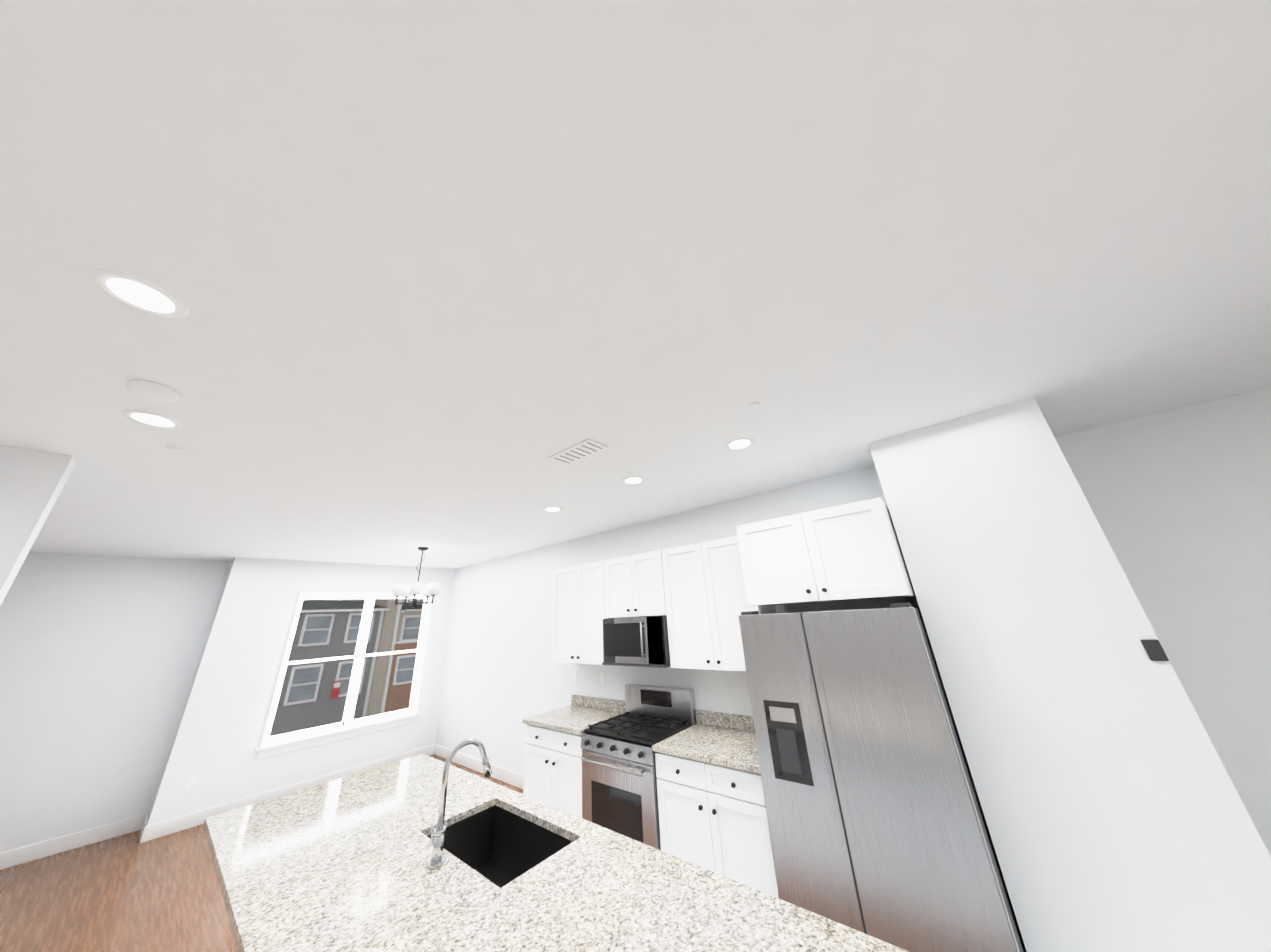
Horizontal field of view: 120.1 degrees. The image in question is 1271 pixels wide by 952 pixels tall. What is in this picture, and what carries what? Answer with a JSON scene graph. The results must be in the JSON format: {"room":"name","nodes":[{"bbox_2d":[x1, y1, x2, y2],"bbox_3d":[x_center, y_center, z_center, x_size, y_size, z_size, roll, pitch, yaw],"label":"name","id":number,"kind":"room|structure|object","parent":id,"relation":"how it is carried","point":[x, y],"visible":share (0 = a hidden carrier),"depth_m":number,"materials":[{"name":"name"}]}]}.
{"room":"kitchen","nodes":[
{"label":"kitchen","id":0,"kind":"room"},
{"bbox_2d":[0,445,75,605],"bbox_3d":[-4.196,-0.499,0.677,0.130,5.500,3.580,-19,-26,36],"label":"wall","id":1,"kind":"structure","parent":0,"point":[32,483],"depth_m":1.82,"materials":[{"name":"paint"}]},
{"bbox_2d":[0,552,230,852],"bbox_3d":[-6.787,1.914,2.773,0.220,2.770,4.490,-19,-26,36],"label":"wall","id":2,"kind":"structure","parent":0,"point":[99,656],"depth_m":3.85,"materials":[{"name":"paint"}]},
{"bbox_2d":[0,815,143,869],"bbox_3d":[-6.625,3.115,2.236,0.015,0.130,4.490,-19,-26,36],"label":"baseboard","id":3,"kind":"structure","parent":2,"relation":"attached to","point":[22,855],"depth_m":3.53,"materials":[{"name":"white wood"}]},
{"bbox_2d":[0,754,522,951],"bbox_3d":[-1.364,2.251,0.390,11.600,0.150,8.100,-19,-26,36],"label":"floor","id":4,"kind":"structure","parent":0,"point":[128,892],"depth_m":2.81,"materials":[{"name":"brown wood"}]},
{"bbox_2d":[523,723,583,817],"bbox_3d":[-0.539,2.807,3.435,0.817,0.884,0.622,-19,-26,36],"label":"base cabinet","id":5,"kind":"object","parent":4,"relation":"on","point":[553,763],"depth_m":3.24,"materials":[{"name":"white wood"}]},
{"bbox_2d":[522,707,625,734],"bbox_3d":[-0.584,2.379,3.598,0.847,0.035,0.647,-19,-26,36],"label":"countertop","id":6,"kind":"structure","parent":5,"relation":"on","point":[572,720],"depth_m":3.53,"materials":[{"name":"beige stone"}]},
{"bbox_2d":[203,738,908,951],"bbox_3d":[-0.529,1.722,1.208,3.710,1.326,1.110,-19,-26,36],"label":"kitchen island","id":7,"kind":"object","parent":4,"relation":"on","point":[422,853],"visible":1,"depth_m":1.36,"materials":[{"name":"white stone"}]},
{"bbox_2d":[427,738,492,869],"bbox_3d":[-0.762,1.400,1.621,0.087,0.406,0.250,-19,-26,36],"label":"faucet","id":8,"kind":"object","parent":7,"relation":"on","point":[440,859],"depth_m":1.53,"materials":[{"name":"silver metal"}]},
{"bbox_2d":[580,684,696,849],"bbox_3d":[0.032,2.450,2.994,0.752,1.175,0.708,-19,-26,36],"label":"range","id":9,"kind":"object","parent":4,"relation":"on","point":[619,787],"visible":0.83,"depth_m":2.87,"materials":[{"name":"silver metal"}]},
{"bbox_2d":[655,751,778,897],"bbox_3d":[0.679,2.383,2.509,0.827,0.884,0.622,-19,-26,36],"label":"base cabinet","id":10,"kind":"object","parent":4,"relation":"on","point":[712,808],"depth_m":2.31,"materials":[{"name":"white wood"}]},
{"bbox_2d":[652,723,760,774],"bbox_3d":[0.645,1.950,2.663,0.827,0.035,0.647,-19,-26,36],"label":"countertop","id":11,"kind":"structure","parent":10,"relation":"on","point":[703,743],"depth_m":2.59,"materials":[{"name":"beige stone"}]},
{"bbox_2d":[738,603,1026,951],"bbox_3d":[1.312,1.692,2.075,0.952,1.795,0.726,-19,-26,36],"label":"fridge","id":12,"kind":"object","parent":4,"relation":"on","point":[878,826],"visible":0.98,"depth_m":1.81,"materials":[{"name":"silver metal"}]},
{"bbox_2d":[147,557,455,825],"bbox_3d":[-4.210,2.752,5.376,0.650,2.770,3.010,-19,-26,36],"label":"wall","id":13,"kind":"structure","parent":0,"point":[216,739],"depth_m":4.49,"materials":[{"name":"paint"}]},
{"bbox_2d":[136,814,147,830],"bbox_3d":[-5.024,3.593,3.740,0.420,0.130,0.023,-19,-26,36],"label":"baseboard","id":14,"kind":"structure","parent":13,"relation":"attached to","point":[143,819],"depth_m":3.84,"materials":[{"name":"white wood"}]},
{"bbox_2d":[140,745,431,842],"bbox_3d":[-3.973,3.861,4.609,0.015,0.130,2.755,-19,-26,36],"label":"baseboard","id":15,"kind":"structure","parent":13,"relation":"attached to","point":[153,831],"depth_m":4.15,"materials":[{"name":"white wood"}]},
{"bbox_2d":[255,591,431,758],"bbox_3d":[-3.967,2.652,5.271,0.220,1.875,1.790,-19,-26,36],"label":"window","id":16,"kind":"structure","parent":13,"relation":"in","point":[348,726],"depth_m":5.11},
{"bbox_2d":[432,744,523,788],"bbox_3d":[-1.888,3.777,4.712,3.140,0.130,0.019,-19,-26,36],"label":"baseboard","id":17,"kind":"structure","parent":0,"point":[515,779],"depth_m":4.84,"materials":[{"name":"white wood"}]},
{"bbox_2d":[0,0,1270,568],"bbox_3d":[-1.530,-0.544,1.453,11.600,0.300,8.100,-19,-26,36],"label":"ceiling","id":18,"kind":"structure","parent":0,"point":[444,280],"depth_m":1.02,"materials":[{"name":"paint"}]},
{"bbox_2d":[91,269,187,318],"bbox_3d":[-1.447,-0.527,1.074,0.176,0.007,0.176,-19,-26,36],"label":"recessed light","id":19,"kind":"object","parent":18,"relation":"in","point":[140,294],"visible":1,"depth_m":1.07,"materials":[{"name":"white plastic"}]},
{"bbox_2d":[122,409,182,429],"bbox_3d":[-2.201,-0.255,1.672,0.176,0.007,0.176,-19,-26,36],"label":"recessed light","id":20,"kind":"object","parent":18,"relation":"in","point":[151,419],"visible":1,"depth_m":1.67,"materials":[{"name":"white plastic"}]},
{"bbox_2d":[127,380,181,403],"bbox_3d":[-1.937,-0.332,1.472,0.136,0.034,0.136,-19,-26,36],"label":"smoke detector","id":21,"kind":"object","parent":18,"relation":"attached to","point":[152,391],"visible":1,"depth_m":1.45,"materials":[{"name":"white plastic"}]},
{"bbox_2d":[166,446,182,451],"bbox_3d":[-2.433,-0.140,1.932,0.059,0.011,0.059,-13,-23,25],"label":"sprinkler head","id":22,"kind":"object","parent":18,"relation":"attached to","point":[171,448],"depth_m":1.92},
{"bbox_2d":[392,547,439,606],"bbox_3d":[-2.717,1.255,4.568,0.487,0.715,0.484,-19,-26,36],"label":"chandelier","id":23,"kind":"object","parent":18,"relation":"hanging from","point":[413,589],"visible":1,"depth_m":4.48,"materials":[{"name":"glass"}]},
{"bbox_2d":[543,506,561,511],"bbox_3d":[-0.762,0.308,3.376,0.176,0.007,0.176,-19,-26,36],"label":"recessed light","id":24,"kind":"object","parent":18,"relation":"in","point":[552,509],"visible":0.92,"depth_m":3.37,"materials":[{"name":"white plastic"}]},
{"bbox_2d":[549,439,607,464],"bbox_3d":[-0.354,-0.142,2.250,0.360,0.011,0.160,-19,-26,36],"label":"ceiling vent","id":25,"kind":"object","parent":18,"relation":"in","point":[579,451],"visible":0.98,"depth_m":2.23,"materials":[{"name":"white plastic"}]},
{"bbox_2d":[622,476,644,484],"bbox_3d":[-0.014,0.034,2.771,0.176,0.007,0.176,-19,-26,36],"label":"recessed light","id":26,"kind":"object","parent":18,"relation":"in","point":[631,480],"visible":1,"depth_m":2.77,"materials":[{"name":"white plastic"}]},
{"bbox_2d":[725,437,753,450],"bbox_3d":[0.646,-0.196,2.269,0.176,0.007,0.176,-19,-26,36],"label":"recessed light","id":27,"kind":"object","parent":18,"relation":"in","point":[736,444],"visible":0.98,"depth_m":2.26,"materials":[{"name":"white plastic"}]},
{"bbox_2d":[748,403,759,409],"bbox_3d":[0.601,-0.350,1.852,0.059,0.011,0.059,-13,-23,25],"label":"sprinkler head","id":28,"kind":"object","parent":18,"relation":"attached to","point":[754,406],"depth_m":1.84},
{"bbox_2d":[570,695,754,730],"bbox_3d":[0.223,2.178,3.387,2.440,0.100,0.020,-19,-26,36],"label":"backsplash","id":29,"kind":"structure","parent":0,"relation":"attached to","point":[716,719],"depth_m":3.11,"materials":[{"name":"beige stone"}]},
{"bbox_2d":[436,465,918,774],"bbox_3d":[-0.891,2.235,4.531,7.505,2.770,0.250,-19,-26,36],"label":"wall","id":30,"kind":"structure","parent":0,"point":[503,676],"depth_m":4.59,"materials":[{"name":"paint"}]},
{"bbox_2d":[573,670,576,681],"bbox_3d":[-0.689,2.276,4.165,0.070,0.114,0.006,-19,-26,36],"label":"electrical outlet plate","id":31,"kind":"object","parent":30,"relation":"attached to","point":[574,672],"depth_m":4.16,"materials":[{"name":"white plastic"}]},
{"bbox_2d":[551,560,610,664],"bbox_3d":[-0.492,1.487,4.016,0.897,0.985,0.346,-19,-26,36],"label":"upper cabinet","id":32,"kind":"object","parent":30,"relation":"attached to","point":[579,591],"depth_m":3.90,"materials":[{"name":"white wood"}]},
{"bbox_2d":[599,605,670,667],"bbox_3d":[0.081,1.500,3.467,0.729,0.447,0.408,-19,-26,36],"label":"microwave","id":33,"kind":"object","parent":30,"relation":"attached to","point":[626,637],"depth_m":3.30,"materials":[{"name":"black metal"}]},
{"bbox_2d":[607,550,666,608],"bbox_3d":[0.077,1.091,3.648,0.740,0.570,0.346,-19,-26,36],"label":"upper cabinet","id":34,"kind":"object","parent":30,"relation":"attached to","point":[633,581],"depth_m":3.51,"materials":[{"name":"white wood"}]},
{"bbox_2d":[663,536,775,670],"bbox_3d":[0.672,1.081,3.131,0.908,0.985,0.346,-19,-26,36],"label":"upper cabinet","id":35,"kind":"object","parent":30,"relation":"attached to","point":[701,596],"depth_m":3.00,"materials":[{"name":"white wood"}]},
{"bbox_2d":[735,497,915,608],"bbox_3d":[1.297,0.573,2.519,0.895,0.540,0.686,-19,-26,36],"label":"upper cabinet","id":36,"kind":"object","parent":30,"relation":"attached to","point":[851,551],"depth_m":2.23,"materials":[{"name":"white wood"}]},
{"bbox_2d":[869,397,1270,951],"bbox_3d":[2.122,1.069,1.937,0.767,2.770,0.750,-19,-26,36],"label":"wall","id":37,"kind":"structure","parent":0,"point":[1117,816],"depth_m":1.62,"materials":[{"name":"paint"}]},
{"bbox_2d":[1140,639,1168,660],"bbox_3d":[2.141,0.719,1.511,0.046,0.080,0.015,-19,-26,36],"label":"thermostat","id":38,"kind":"object","parent":37,"relation":"attached to","point":[1153,648],"visible":1,"depth_m":1.51,"materials":[{"name":"black plastic"}]},
{"bbox_2d":[1055,388,1270,856],"bbox_3d":[4.089,0.671,1.196,3.328,2.770,0.250,-19,-26,36],"label":"wall","id":39,"kind":"structure","parent":0,"point":[1179,501],"depth_m":1.99,"materials":[{"name":"paint"}]},
{"label":"outside","id":40,"kind":"structure","parent":0,"visible":0},
{"bbox_2d":[270,599,423,735],"bbox_3d":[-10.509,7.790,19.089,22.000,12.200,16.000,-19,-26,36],"label":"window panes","id":41,"kind":"structure","parent":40,"point":[314,686],"depth_m":16.84,"materials":[{"name":"grey"}]}
]}

